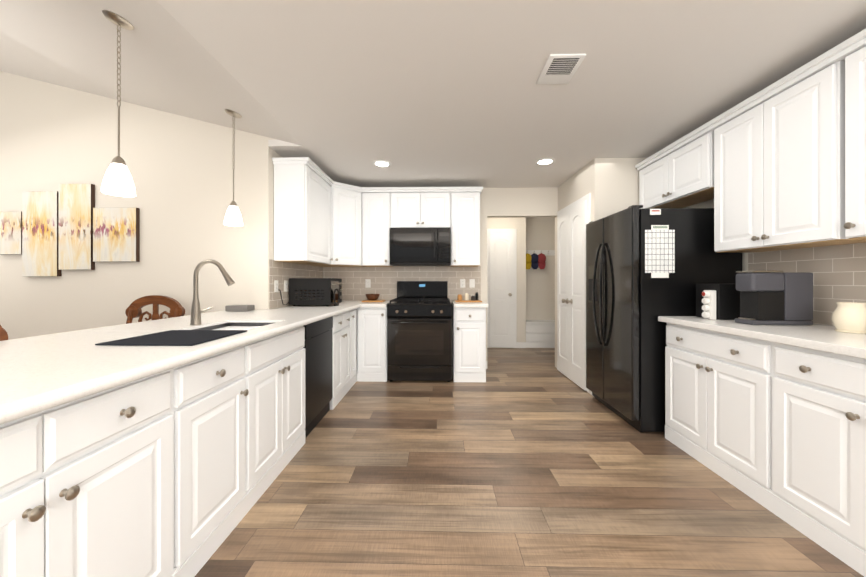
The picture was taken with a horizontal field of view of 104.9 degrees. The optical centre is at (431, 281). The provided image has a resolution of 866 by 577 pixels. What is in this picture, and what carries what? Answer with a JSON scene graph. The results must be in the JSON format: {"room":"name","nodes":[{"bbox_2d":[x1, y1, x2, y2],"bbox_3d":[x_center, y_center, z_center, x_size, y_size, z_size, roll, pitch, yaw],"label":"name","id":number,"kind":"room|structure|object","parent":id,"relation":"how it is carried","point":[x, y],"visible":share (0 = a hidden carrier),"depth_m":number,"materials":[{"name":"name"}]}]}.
{"room":"kitchen","nodes":[
{"label":"kitchen","id":0,"kind":"room"},
{"bbox_2d":[0,71,276,339],"bbox_3d":[-4.171,-0.920,3.231,6.050,4.200,0.120,0,0,1],"label":"wall","id":1,"kind":"structure","parent":0,"point":[54,136],"depth_m":3.14,"materials":[{"name":"beige paint"}]},
{"bbox_2d":[0,212,21,254],"bbox_3d":[-3.958,-0.452,3.144,0.220,0.402,0.038,0,0,1],"label":"picture","id":2,"kind":"object","parent":1,"relation":"attached to","point":[10,233],"visible":0.86,"depth_m":3.12,"materials":[{"name":"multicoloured fabric"}]},
{"bbox_2d":[22,191,61,276],"bbox_3d":[-3.671,-0.442,3.137,0.335,0.796,0.038,0,0,1],"label":"picture","id":3,"kind":"object","parent":1,"relation":"attached to","point":[40,233],"visible":0.93,"depth_m":3.12,"materials":[{"name":"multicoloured fabric"}]},
{"bbox_2d":[59,184,94,269],"bbox_3d":[-3.334,-0.508,3.129,0.310,0.803,0.038,0,0,1],"label":"picture","id":4,"kind":"object","parent":1,"relation":"attached to","point":[76,204],"visible":0.96,"depth_m":3.11,"materials":[{"name":"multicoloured fabric"}]},
{"bbox_2d":[93,207,139,261],"bbox_3d":[-2.954,-0.433,3.120,0.410,0.503,0.038,0,0,1],"label":"picture","id":5,"kind":"object","parent":1,"relation":"attached to","point":[116,234],"visible":0.96,"depth_m":3.10,"materials":[{"name":"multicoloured fabric"}]},
{"bbox_2d":[275,152,292,308],"bbox_3d":[-1.565,-0.040,3.889,0.120,2.440,1.320,0,0,1],"label":"wall","id":6,"kind":"structure","parent":0,"point":[277,155],"depth_m":3.28,"materials":[{"name":"beige paint"}]},
{"bbox_2d":[269,259,322,308],"bbox_3d":[-1.503,0.029,3.829,0.008,0.468,1.422,0,0,1],"label":"backsplash","id":7,"kind":"structure","parent":6,"relation":"attached to","point":[280,272],"depth_m":3.39,"materials":[{"name":"tile"}]},
{"bbox_2d":[274,280,277,291],"bbox_3d":[-1.508,0.050,3.238,0.009,0.115,0.070,0,0,1],"label":"electrical outlet","id":8,"kind":"object","parent":7,"relation":"attached to","point":[275,285],"visible":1,"depth_m":3.22,"materials":[{"name":"white plastic"}]},
{"bbox_2d":[284,280,287,291],"bbox_3d":[-1.503,0.050,3.438,0.009,0.115,0.070,0,0,1],"label":"electrical outlet","id":9,"kind":"object","parent":7,"relation":"attached to","point":[285,285],"visible":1,"depth_m":3.42,"materials":[{"name":"white plastic"}]},
{"bbox_2d":[273,161,331,264],"bbox_3d":[-1.350,-0.671,3.564,0.315,0.948,0.740,0,0,1],"label":"upper cabinet","id":10,"kind":"object","parent":6,"relation":"attached to","point":[322,218],"depth_m":3.20,"materials":[{"name":"white wood"}]},
{"bbox_2d":[0,0,865,187],"bbox_3d":[-1.933,-2.055,1.678,10.600,1.590,11.400,0,0,1],"label":"ceiling","id":11,"kind":"structure","parent":0,"point":[433,93],"depth_m":2.06,"materials":[{"name":"white paint"}]},
{"bbox_2d":[101,10,135,196],"bbox_3d":[-1.631,-0.919,1.737,0.132,0.926,0.132,0,0,1],"label":"pendant light","id":12,"kind":"object","parent":11,"relation":"hanging from","point":[117,180],"visible":1,"depth_m":1.72,"materials":[{"name":"white glass"}]},
{"bbox_2d":[224,109,242,225],"bbox_3d":[-1.608,-0.918,2.703,0.132,0.926,0.132,0,0,1],"label":"pendant light","id":13,"kind":"object","parent":11,"relation":"hanging from","point":[233,217],"visible":1,"depth_m":2.68,"materials":[{"name":"white glass"}]},
{"bbox_2d":[373,160,391,166],"bbox_3d":[-0.531,-1.255,3.565,0.200,0.008,0.200,0,0,1],"label":"recessed light","id":14,"kind":"object","parent":11,"relation":"in","point":[381,163],"visible":0.96,"depth_m":3.55,"materials":[{"name":"white"}]},
{"bbox_2d":[535,158,554,164],"bbox_3d":[1.192,-1.255,3.505,0.200,0.008,0.200,0,0,1],"label":"recessed light","id":15,"kind":"object","parent":11,"relation":"in","point":[545,161],"visible":1,"depth_m":3.49,"materials":[{"name":"white"}]},
{"bbox_2d":[536,54,585,83],"bbox_3d":[0.760,-1.251,1.979,0.200,0.018,0.270,0,0,1],"label":"ceiling vent","id":16,"kind":"object","parent":11,"relation":"in","point":[560,68],"visible":0.98,"depth_m":1.95,"materials":[{"name":"white metal"}]},
{"bbox_2d":[342,187,557,360],"bbox_3d":[0.044,-0.040,4.572,3.305,2.440,0.120,0,0,1],"label":"wall","id":17,"kind":"structure","parent":0,"point":[517,202],"depth_m":4.49,"materials":[{"name":"beige paint"}]},
{"bbox_2d":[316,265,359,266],"bbox_3d":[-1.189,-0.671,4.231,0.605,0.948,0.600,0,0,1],"label":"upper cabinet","id":18,"kind":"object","parent":17,"relation":"attached to","point":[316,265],"depth_m":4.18,"materials":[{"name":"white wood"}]},
{"bbox_2d":[332,181,363,264],"bbox_3d":[-1.030,-0.673,4.060,0.282,0.944,0.273,0,0,1],"label":"upper cabinet","id":19,"kind":"object","parent":17,"relation":"attached to","point":[347,200],"depth_m":4.05,"materials":[{"name":"white wood"}]},
{"bbox_2d":[360,189,392,266],"bbox_3d":[-0.703,-0.671,4.359,0.358,0.948,0.320,0,0,1],"label":"upper cabinet","id":20,"kind":"object","parent":17,"relation":"attached to","point":[377,202],"depth_m":4.20,"materials":[{"name":"white wood"}]},
{"bbox_2d":[323,266,480,300],"bbox_3d":[-0.411,0.029,4.518,2.142,0.468,0.008,0,0,1],"label":"backsplash","id":21,"kind":"structure","parent":17,"relation":"attached to","point":[384,280],"depth_m":4.52,"materials":[{"name":"tile"}]},
{"bbox_2d":[365,279,370,287],"bbox_3d":[-0.865,0.030,4.520,0.070,0.115,0.009,0,0,1],"label":"electrical outlet","id":22,"kind":"object","parent":21,"relation":"attached to","point":[367,283],"visible":1,"depth_m":4.52,"materials":[{"name":"white plastic"}]},
{"bbox_2d":[460,279,464,287],"bbox_3d":[0.420,0.030,4.490,0.070,0.115,0.009,0,0,1],"label":"electrical outlet","id":23,"kind":"object","parent":21,"relation":"attached to","point":[462,283],"visible":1,"depth_m":4.49,"materials":[{"name":"white plastic"}]},
{"bbox_2d":[469,279,474,287],"bbox_3d":[0.544,0.030,4.487,0.070,0.115,0.009,0,0,1],"label":"outlet","id":24,"kind":"object","parent":21,"relation":"attached to","point":[471,283],"visible":1,"depth_m":4.49,"materials":[{"name":"white plastic"}]},
{"bbox_2d":[392,189,451,228],"bbox_3d":[-0.139,-0.908,4.346,0.760,0.475,0.320,0,0,1],"label":"upper cabinet","id":25,"kind":"object","parent":17,"relation":"attached to","point":[411,208],"depth_m":4.19,"materials":[{"name":"white wood"}]},
{"bbox_2d":[390,227,450,265],"bbox_3d":[-0.140,-0.432,4.288,0.756,0.461,0.432,0,0,1],"label":"microwave","id":26,"kind":"object","parent":25,"relation":"attached to","point":[429,246],"visible":1,"depth_m":4.11,"materials":[{"name":"black metal"}]},
{"bbox_2d":[450,189,479,266],"bbox_3d":[0.428,-0.671,4.333,0.365,0.948,0.320,0,0,1],"label":"upper cabinet","id":27,"kind":"object","parent":17,"relation":"attached to","point":[465,231],"depth_m":4.17,"materials":[{"name":"white wood"}]},
{"bbox_2d":[487,217,554,347],"bbox_3d":[1.364,-0.039,6.141,4.220,2.440,0.480,0,0,1],"label":"wall","id":28,"kind":"structure","parent":0,"point":[535,294],"depth_m":5.87,"materials":[{"name":"beige paint"}]},
{"bbox_2d":[489,232,512,347],"bbox_3d":[1.227,0.154,5.848,0.420,2.030,0.105,0,0,1],"label":"closet door","id":29,"kind":"structure","parent":28,"relation":"in","point":[500,289],"depth_m":5.87,"materials":[{"name":"white wood"}]},
{"bbox_2d":[487,229,516,347],"bbox_3d":[1.228,0.127,5.894,0.544,2.107,0.018,0,0,1],"label":"door frame","id":30,"kind":"structure","parent":28,"relation":"attached to","point":[514,231],"depth_m":5.88,"materials":[{"name":"white wood"}]},
{"bbox_2d":[486,342,592,395],"bbox_3d":[-1.925,1.131,4.541,10.480,0.100,2.874,0,0,1],"label":"baseboard","id":31,"kind":"structure","parent":28,"relation":"attached to","point":[521,344],"depth_m":5.88,"materials":[{"name":"white"}]},
{"bbox_2d":[526,250,554,268],"bbox_3d":[2.049,-0.399,6.181,0.733,0.360,0.123,0,0,1],"label":"hook rail","id":32,"kind":"object","parent":28,"relation":"attached to","point":[535,259],"visible":0.81,"depth_m":6.15,"materials":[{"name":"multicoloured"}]},
{"bbox_2d":[195,348,863,576],"bbox_3d":[-1.933,1.210,1.677,10.600,0.060,11.400,0,0,1],"label":"floor","id":33,"kind":"structure","parent":0,"point":[527,462],"depth_m":1.79,"materials":[{"name":"brown wood"}]},
{"bbox_2d":[0,325,7,340],"bbox_3d":[-2.179,0.650,1.311,0.465,1.061,0.496,0,0,1],"label":"stool","id":34,"kind":"object","parent":33,"relation":"on","point":[3,335],"visible":0.67,"depth_m":1.52,"materials":[{"name":"brown wood"}]},
{"bbox_2d":[0,367,183,576],"bbox_3d":[-1.260,0.742,0.831,0.614,0.874,0.818,0,0,1],"label":"base cabinet","id":35,"kind":"object","parent":33,"relation":"on","point":[140,461],"depth_m":0.95,"materials":[{"name":"white wood"}]},
{"bbox_2d":[0,301,367,426],"bbox_3d":[-1.384,0.285,2.261,1.010,0.040,4.551,0,0,1],"label":"countertop","id":36,"kind":"structure","parent":35,"relation":"on","point":[42,372],"depth_m":1.20,"materials":[{"name":"white stone"}]},
{"bbox_2d":[95,330,246,345],"bbox_3d":[-1.173,0.260,1.555,0.405,0.006,0.392,0,0,1],"label":"dish mat","id":37,"kind":"object","parent":36,"relation":"on","point":[180,338],"visible":0.98,"depth_m":1.49,"materials":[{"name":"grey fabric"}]},
{"bbox_2d":[188,259,234,322],"bbox_3d":[-1.329,0.066,2.084,0.268,0.397,0.180,0,0,1],"label":"faucet","id":38,"kind":"object","parent":36,"relation":"on","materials":[{"name":"silver metal"}]},
{"bbox_2d":[192,323,263,330],"bbox_3d":[-1.189,0.380,2.010,0.387,0.199,0.497,0,0,1],"label":"sink","id":39,"kind":"object","parent":36,"relation":"in","point":[215,326],"depth_m":2.20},
{"bbox_2d":[225,305,254,310],"bbox_3d":[-1.702,0.238,2.962,0.200,0.050,0.120,0,0,1],"label":"gadget","id":40,"kind":"object","parent":36,"relation":"on","point":[239,307],"visible":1,"depth_m":2.90,"materials":[{"name":"grey"}]},
{"bbox_2d":[278,278,342,305],"bbox_3d":[-1.253,0.117,3.563,0.500,0.294,0.637,0,0,1],"label":"toaster oven","id":41,"kind":"object","parent":36,"relation":"on","point":[316,291],"visible":1,"depth_m":3.46,"materials":[{"name":"black metal"}]},
{"bbox_2d":[362,294,384,301],"bbox_3d":[-0.741,0.214,4.260,0.260,0.099,0.220,0,0,1],"label":"bowl","id":42,"kind":"object","parent":36,"relation":"on","point":[372,297],"visible":1,"depth_m":4.20,"materials":[{"name":"brown wood"}]},
{"bbox_2d":[125,295,184,323],"bbox_3d":[-2.343,0.650,2.625,0.462,1.061,0.476,0,0,-3],"label":"chair","id":43,"kind":"object","parent":33,"relation":"on","point":[134,310],"visible":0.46,"depth_m":2.83,"materials":[{"name":"brown wood"}]},
{"bbox_2d":[184,343,251,576],"bbox_3d":[-1.245,0.742,1.465,0.614,0.874,0.452,0,0,1],"label":"base cabinet","id":44,"kind":"object","parent":33,"relation":"on","point":[218,389],"depth_m":1.45,"materials":[{"name":"white wood"}]},
{"bbox_2d":[252,327,304,506],"bbox_3d":[-1.231,0.742,2.064,0.614,0.874,0.746,0,0,1],"label":"base cabinet","id":45,"kind":"object","parent":33,"relation":"on","point":[278,362],"depth_m":1.99,"materials":[{"name":"white wood"}]},
{"bbox_2d":[303,316,332,437],"bbox_3d":[-1.210,0.744,2.751,0.603,0.871,0.619,0,0,1],"label":"dishwasher","id":46,"kind":"object","parent":33,"relation":"on","point":[318,366],"visible":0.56,"depth_m":2.68,"materials":[{"name":"black metal"}]},
{"bbox_2d":[308,311,351,409],"bbox_3d":[-1.200,0.743,3.358,0.614,0.874,0.585,0,0,1],"label":"base cabinet","id":47,"kind":"object","parent":33,"relation":"on","point":[342,324],"depth_m":3.30,"materials":[{"name":"white wood"}]},
{"bbox_2d":[352,311,355,385],"bbox_3d":[-1.190,0.743,3.779,0.614,0.874,0.257,0,0,1],"label":"base cabinet","id":48,"kind":"object","parent":33,"relation":"on","point":[353,312],"depth_m":3.78,"materials":[{"name":"white wood"}]},
{"bbox_2d":[356,307,386,381],"bbox_3d":[-0.696,0.743,4.214,0.353,0.874,0.610,0,0,1],"label":"base cabinet","id":49,"kind":"object","parent":33,"relation":"on","point":[371,322],"depth_m":3.91,"materials":[{"name":"white wood"}]},
{"bbox_2d":[360,301,389,306],"bbox_3d":[-0.677,0.285,4.194,0.312,0.040,0.651,0,0,1],"label":"countertop","id":50,"kind":"structure","parent":49,"relation":"on","point":[370,304],"depth_m":3.87,"materials":[{"name":"white stone"}]},
{"bbox_2d":[387,281,451,381],"bbox_3d":[-0.134,0.590,4.146,0.756,1.180,0.714,0,0,1],"label":"range","id":51,"kind":"object","parent":33,"relation":"on","point":[419,330],"visible":1,"depth_m":3.85,"materials":[{"name":"black metal"}]},
{"bbox_2d":[452,307,487,381],"bbox_3d":[0.452,0.743,4.187,0.374,0.874,0.610,0,0,1],"label":"base cabinet","id":52,"kind":"object","parent":33,"relation":"on","point":[468,323],"depth_m":3.88,"materials":[{"name":"white wood"}]},
{"bbox_2d":[452,301,487,306],"bbox_3d":[0.465,0.285,4.167,0.400,0.040,0.651,0,0,1],"label":"countertop","id":53,"kind":"structure","parent":52,"relation":"on","point":[454,304],"depth_m":3.85,"materials":[{"name":"white stone"}]},
{"bbox_2d":[455,292,481,301],"bbox_3d":[0.464,0.204,4.247,0.330,0.119,0.210,0,0,1],"label":"tray","id":54,"kind":"object","parent":53,"relation":"on","point":[473,298],"visible":1,"depth_m":4.23,"materials":[{"name":"brown wood"}]},
{"bbox_2d":[526,320,554,347],"bbox_3d":[2.046,0.954,6.057,0.745,0.455,0.366,0,0,1],"label":"bench","id":55,"kind":"object","parent":33,"relation":"on","point":[540,333],"visible":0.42,"depth_m":5.89,"materials":[{"name":"white"}]},
{"bbox_2d":[586,205,741,432],"bbox_3d":[1.939,0.294,2.967,0.900,1.772,0.828,0,0,1],"label":"refrigerator","id":56,"kind":"object","parent":33,"relation":"on","point":[645,268],"visible":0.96,"depth_m":2.57,"materials":[{"name":"black metal"}]},
{"bbox_2d":[665,324,761,504],"bbox_3d":[2.061,0.743,2.098,0.645,0.874,0.803,0,0,1],"label":"base cabinet","id":57,"kind":"object","parent":33,"relation":"on","point":[713,380],"depth_m":2.03,"materials":[{"name":"white wood"}]},
{"bbox_2d":[762,340,865,576],"bbox_3d":[2.042,0.743,1.302,0.645,0.874,0.790,0,0,1],"label":"base cabinet","id":58,"kind":"object","parent":33,"relation":"on","point":[772,418],"depth_m":1.49,"materials":[{"name":"white wood"}]},
{"bbox_2d":[658,316,865,359],"bbox_3d":[2.006,0.284,0.505,0.671,0.040,4.042,0,0,1],"label":"countertop","id":59,"kind":"structure","parent":58,"relation":"on","point":[816,337],"depth_m":1.72,"materials":[{"name":"white stone"}]},
{"bbox_2d":[696,284,739,319],"bbox_3d":[2.039,0.141,2.359,0.312,0.245,0.210,0,0,1],"label":"holder","id":60,"kind":"object","parent":59,"relation":"on","point":[717,301],"visible":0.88,"depth_m":2.27,"materials":[{"name":"black"}]},
{"bbox_2d":[734,271,812,324],"bbox_3d":[2.100,0.100,2.052,0.355,0.326,0.130,0,0,1],"label":"coffee maker","id":61,"kind":"object","parent":59,"relation":"on","point":[772,298],"visible":1,"depth_m":1.99,"materials":[{"name":"grey plastic"}]},
{"bbox_2d":[831,302,865,333],"bbox_3d":[2.170,0.187,1.710,0.139,0.152,0.159,0,0,1],"label":"ceramic pitcher","id":62,"kind":"object","parent":59,"relation":"on","point":[848,317],"visible":1,"depth_m":1.69,"materials":[{"name":"beige ceramic"}]},
{"bbox_2d":[555,158,645,367],"bbox_3d":[2.118,-0.040,3.992,0.870,2.440,1.180,0,0,1],"label":"wall","id":63,"kind":"structure","parent":0,"point":[611,185],"depth_m":3.41,"materials":[{"name":"beige paint"}]},
{"bbox_2d":[557,200,586,390],"bbox_3d":[1.627,0.153,3.973,0.105,2.030,0.828,0,0,1],"label":"pantry doors","id":64,"kind":"structure","parent":63,"relation":"in","point":[571,293],"depth_m":3.90,"materials":[{"name":"white wood"}]},
{"bbox_2d":[557,193,590,393],"bbox_3d":[1.673,0.127,3.972,0.018,2.107,0.952,0,0,1],"label":"door frame","id":65,"kind":"structure","parent":63,"relation":"attached to","point":[587,197],"depth_m":3.56,"materials":[{"name":"white wood"}]},
{"bbox_2d":[684,199,832,325],"bbox_3d":[2.390,-0.041,-0.365,0.120,2.440,7.520,0,0,1],"label":"wall","id":66,"kind":"structure","parent":0,"point":[708,204],"depth_m":2.85,"materials":[{"name":"beige paint"}]},
{"bbox_2d":[635,129,706,208],"bbox_3d":[2.241,-0.925,2.927,0.315,0.442,0.884,0,0,1],"label":"upper cabinet","id":67,"kind":"object","parent":66,"relation":"attached to","point":[676,177],"depth_m":2.86,"materials":[{"name":"white wood"}]},
{"bbox_2d":[707,57,865,252],"bbox_3d":[2.221,-0.680,2.065,0.315,0.932,0.777,0,0,1],"label":"upper cabinet","id":68,"kind":"object","parent":66,"relation":"attached to","point":[780,164],"depth_m":2.00,"materials":[{"name":"white wood"}]},
{"bbox_2d":[748,243,865,325],"bbox_3d":[2.347,0.023,0.496,0.008,0.478,4.040,0,0,1],"label":"backsplash","id":69,"kind":"structure","parent":66,"relation":"attached to","point":[838,272],"depth_m":2.01,"materials":[{"name":"tile"}]},
{"bbox_2d":[831,33,865,240],"bbox_3d":[2.206,-0.680,1.437,0.315,0.932,0.480,0,0,1],"label":"upper cabinet","id":70,"kind":"object","parent":66,"relation":"attached to","point":[848,64],"depth_m":1.64,"materials":[{"name":"white wood"}]}
]}

